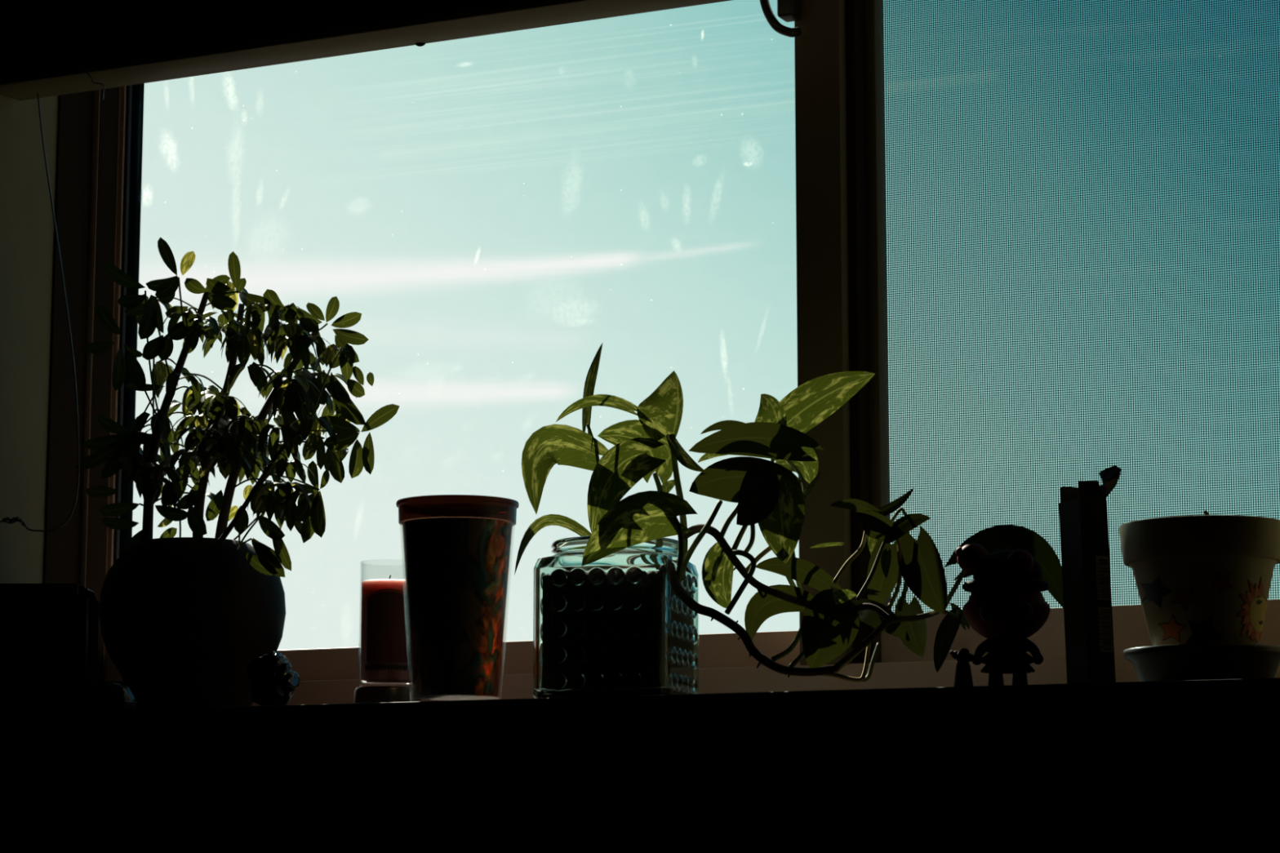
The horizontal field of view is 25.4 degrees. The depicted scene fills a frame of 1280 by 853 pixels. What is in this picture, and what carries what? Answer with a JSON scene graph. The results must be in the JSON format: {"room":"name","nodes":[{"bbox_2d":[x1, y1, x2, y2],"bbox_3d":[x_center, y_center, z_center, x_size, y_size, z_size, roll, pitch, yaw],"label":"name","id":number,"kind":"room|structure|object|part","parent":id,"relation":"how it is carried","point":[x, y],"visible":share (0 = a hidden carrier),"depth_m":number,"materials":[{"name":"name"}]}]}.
{"room":"living room","nodes":[
{"label":"living room","id":0,"kind":"room"},
{"bbox_2d":[0,90,93,583],"bbox_3d":[0.535,-0.032,2.291,4.200,2.400,0.248,-4,-10,25],"label":"wall","id":1,"kind":"structure","parent":0,"point":[26,216],"depth_m":2.81,"materials":[{"name":"beige paint"}]},
{"bbox_2d":[42,90,93,583],"bbox_3d":[-0.577,-0.144,2.879,0.003,0.900,0.054,-4,-10,25],"label":"trim","id":2,"kind":"structure","parent":1,"relation":"attached to","point":[75,110],"depth_m":2.87,"materials":[{"name":"brown wood"}]},
{"bbox_2d":[79,0,1279,706],"bbox_3d":[0.033,-0.173,2.643,1.304,0.915,0.105,-4,-10,25],"label":"window","id":3,"kind":"structure","parent":1,"relation":"in","point":[841,208],"depth_m":2.54,"materials":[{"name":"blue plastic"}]},
{"bbox_2d":[0,0,730,100],"bbox_3d":[-0.041,-0.494,2.537,1.300,0.311,0.065,-4,-10,25],"label":"window blind","id":4,"kind":"object","parent":3,"relation":"attached to","point":[48,47],"visible":1,"depth_m":2.67,"materials":[{"name":"fabric"}]},
{"bbox_2d":[0,93,79,532],"bbox_3d":[-0.565,-0.111,2.678,0.097,0.426,0.015,-4,-10,25],"label":"blind cord","id":5,"kind":"object","parent":4,"relation":"hanging from","point":[15,519],"visible":1,"depth_m":2.66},
{"bbox_3d":[-0.204,-0.354,2.621,0.015,0.008,0.008,-4,-10,25],"label":"pull knob","id":6,"kind":"part","parent":4,"relation":"part of","materials":[{"name":"black plastic"}]},
{"bbox_3d":[-0.182,0.226,2.717,0.771,0.033,0.038,-4,-10,25],"label":"pane rail","id":7,"kind":"part","parent":3,"relation":"part of","materials":[{"name":"beige plastic"}]},
{"bbox_3d":[0.042,0.252,2.587,1.295,0.058,0.068,-4,-10,25],"label":"frame sill","id":8,"kind":"part","parent":3,"relation":"part of","materials":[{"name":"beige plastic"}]},
{"bbox_3d":[0.127,-0.379,2.586,0.039,0.052,0.019,-1,-9,9],"label":"latch handle","id":9,"kind":"part","parent":3,"relation":"part of","materials":[{"name":"brown metal"}]},
{"bbox_3d":[0.425,0.176,2.429,0.458,0.045,0.027,-4,-10,25],"label":"sash rail","id":10,"kind":"part","parent":3,"relation":"part of","materials":[{"name":"beige plastic"}]},
{"bbox_3d":[-0.014,0.261,2.480,1.306,0.022,0.190,-4,-10,25],"label":"trim","id":11,"kind":"structure","parent":1,"relation":"attached to","visible":0},
{"bbox_2d":[74,236,399,709],"bbox_3d":[-0.383,0.041,2.665,0.377,0.468,0.184,-4,-10,25],"label":"plant","id":12,"kind":"object","parent":11,"relation":"on","point":[183,620],"visible":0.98,"depth_m":2.61,"materials":[{"name":"green plant"}]},
{"bbox_3d":[-0.439,-0.005,2.690,0.060,0.249,0.011,-1,-9,7],"label":"stem","id":13,"kind":"part","parent":12,"relation":"part of","materials":[{"name":"brown plant"}]},
{"bbox_3d":[-0.417,0.192,2.652,0.172,0.167,0.172,-4,-10,25],"label":"pot","id":14,"kind":"part","parent":12,"relation":"part of","materials":[{"name":"ceramic"}]},
{"bbox_3d":[-0.396,0.001,2.670,0.045,0.236,0.012,-1,-9,6],"label":"stem","id":15,"kind":"part","parent":12,"relation":"part of","materials":[{"name":"brown plant"}]},
{"bbox_3d":[-0.350,0.058,2.591,0.127,0.109,0.012,-7,-11,40],"label":"stem","id":16,"kind":"part","parent":12,"relation":"part of","materials":[{"name":"brown plant"}]},
{"bbox_3d":[-0.350,0.015,2.661,0.102,0.207,0.013,-3,-9,16],"label":"stem","id":17,"kind":"part","parent":12,"relation":"part of","materials":[{"name":"brown plant"}]},
{"bbox_2d":[354,562,421,703],"bbox_3d":[-0.224,0.189,2.530,0.060,0.136,0.060,-4,-10,25],"label":"candle","id":18,"kind":"object","parent":11,"relation":"on","point":[384,638],"visible":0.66,"depth_m":2.51,"materials":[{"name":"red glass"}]},
{"bbox_2d":[1123,643,1279,681],"bbox_3d":[0.434,0.188,2.184,0.125,0.033,0.125,-4,-10,25],"label":"saucer","id":19,"kind":"object","parent":11,"relation":"on","point":[1201,661],"visible":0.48,"depth_m":2.14,"materials":[{"name":"brown ceramic"}]},
{"bbox_2d":[1119,510,1279,645],"bbox_3d":[0.434,0.122,2.194,0.127,0.115,0.127,-4,-10,25],"label":"flowerpot","id":20,"kind":"object","parent":19,"relation":"on","point":[1206,578],"visible":0.95,"depth_m":2.15,"materials":[{"name":"beige ceramic"}]},
{"bbox_3d":[-0.204,0.971,0.578,4.400,0.100,3.668,-4,-10,25],"label":"floor","id":21,"kind":"structure","parent":0,"visible":0},
{"bbox_3d":[0.450,0.658,2.007,4.100,0.950,0.141,-4,-10,25],"label":"base cabinet","id":22,"kind":"object","parent":21,"relation":"on","visible":0},
{"bbox_2d":[0,583,98,713],"bbox_3d":[-0.549,0.201,2.548,0.120,0.118,0.042,0,-9,0],"label":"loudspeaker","id":23,"kind":"object","parent":22,"relation":"on","point":[49,632],"visible":0.94,"depth_m":2.53,"materials":[{"name":"black plastic"}]},
{"bbox_2d":[0,594,82,702],"bbox_3d":[-0.549,0.197,2.529,0.104,0.096,0.003,0,-9,0],"label":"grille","id":24,"kind":"object","parent":23,"relation":"attached to","point":[41,634],"depth_m":2.53,"materials":[{"name":"black"}]},
{"bbox_2d":[88,680,137,711],"bbox_3d":[-0.462,0.237,2.493,0.043,0.028,0.043,-4,-10,25],"label":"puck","id":25,"kind":"object","parent":22,"relation":"on","point":[113,695],"visible":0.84,"depth_m":2.48,"materials":[{"name":"plastic"}]},
{"bbox_2d":[245,651,299,706],"bbox_3d":[-0.315,0.217,2.430,0.048,0.050,0.036,-4,-10,25],"label":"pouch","id":26,"kind":"object","parent":22,"relation":"on","point":[274,682],"visible":0.88,"depth_m":2.42,"materials":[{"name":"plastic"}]},
{"bbox_3d":[-0.312,0.217,2.417,0.008,0.039,0.013,-2,-9,13],"label":"cord","id":27,"kind":"part","parent":26,"relation":"part of","materials":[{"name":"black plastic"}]},
{"bbox_2d":[395,494,519,699],"bbox_3d":[-0.153,0.147,2.374,0.103,0.170,0.103,-4,-10,25],"label":"tumbler","id":28,"kind":"object","parent":22,"relation":"on","point":[456,557],"visible":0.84,"depth_m":2.34,"materials":[{"name":"brown plastic"}]},
{"bbox_3d":[-0.153,0.072,2.385,0.103,0.018,0.103,-4,-10,25],"label":"lid","id":29,"kind":"part","parent":28,"relation":"part of","materials":[{"name":"brown plastic"}]},
{"bbox_2d":[533,536,698,697],"bbox_3d":[-0.019,0.161,2.335,0.119,0.132,0.119,-3,-9,16],"label":"glass jar","id":30,"kind":"object","parent":22,"relation":"on","point":[611,617],"depth_m":2.28,"materials":[{"name":"clear glass"}]},
{"bbox_2d":[514,342,1063,697],"bbox_3d":[0.118,0.067,2.295,0.437,0.305,0.151,-3,-9,16],"label":"pothos","id":31,"kind":"object","parent":22,"relation":"on","point":[616,610],"visible":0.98,"depth_m":2.28,"materials":[{"name":"green plant"}]},
{"bbox_2d":[949,648,973,686],"bbox_3d":[0.247,0.187,2.179,0.016,0.034,0.016,3,-9,-18],"label":"trinket","id":32,"kind":"object","parent":22,"relation":"on","point":[963,677],"visible":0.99,"depth_m":2.17,"materials":[{"name":"plastic"}]},
{"bbox_2d":[955,543,1050,685],"bbox_3d":[0.280,0.147,2.187,0.072,0.114,0.059,-1,-9,7],"label":"figurine","id":33,"kind":"object","parent":22,"relation":"on","point":[1006,606],"visible":0.98,"depth_m":2.17,"materials":[{"name":"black plastic"}]},
{"bbox_3d":[0.263,0.172,2.179,0.023,0.022,0.011,6,-10,-33],"label":"arm","id":34,"kind":"part","parent":33,"relation":"part of","materials":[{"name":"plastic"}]},
{"bbox_3d":[0.273,0.194,2.179,0.017,0.019,0.017,-1,-9,7],"label":"leg","id":35,"kind":"part","parent":33,"relation":"part of","materials":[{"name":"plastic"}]},
{"bbox_3d":[0.291,0.194,2.177,0.017,0.019,0.017,-1,-9,7],"label":"leg","id":36,"kind":"part","parent":33,"relation":"part of","materials":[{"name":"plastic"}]},
{"bbox_3d":[0.299,0.171,2.175,0.011,0.022,0.023,8,-12,-41],"label":"arm","id":37,"kind":"part","parent":33,"relation":"part of","materials":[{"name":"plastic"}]},
{"bbox_2d":[1058,465,1121,684],"bbox_3d":[0.338,0.111,2.123,0.034,0.166,0.034,5,-10,-30],"label":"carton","id":38,"kind":"object","parent":22,"relation":"on","point":[1082,509],"visible":0.92,"depth_m":2.11,"materials":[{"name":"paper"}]},
{"bbox_3d":[0.327,0.127,2.131,0.025,0.139,0.001,5,-12,-29],"label":"panel","id":39,"kind":"part","parent":38,"relation":"part of","materials":[{"name":"black cardboard"}]},
{"bbox_3d":[0.323,0.124,2.114,0.001,0.139,0.024,5,-12,-29],"label":"panel","id":40,"kind":"part","parent":38,"relation":"part of","materials":[{"name":"black cardboard"}]},
{"bbox_3d":[0.340,0.122,2.110,0.025,0.139,0.001,5,-12,-30],"label":"panel","id":41,"kind":"part","parent":38,"relation":"part of","materials":[{"name":"black cardboard"}]},
{"bbox_3d":[0.344,0.120,2.127,0.001,0.151,0.024,5,-12,-29],"label":"panel","id":42,"kind":"part","parent":38,"relation":"part of","materials":[{"name":"black cardboard"}]}
]}

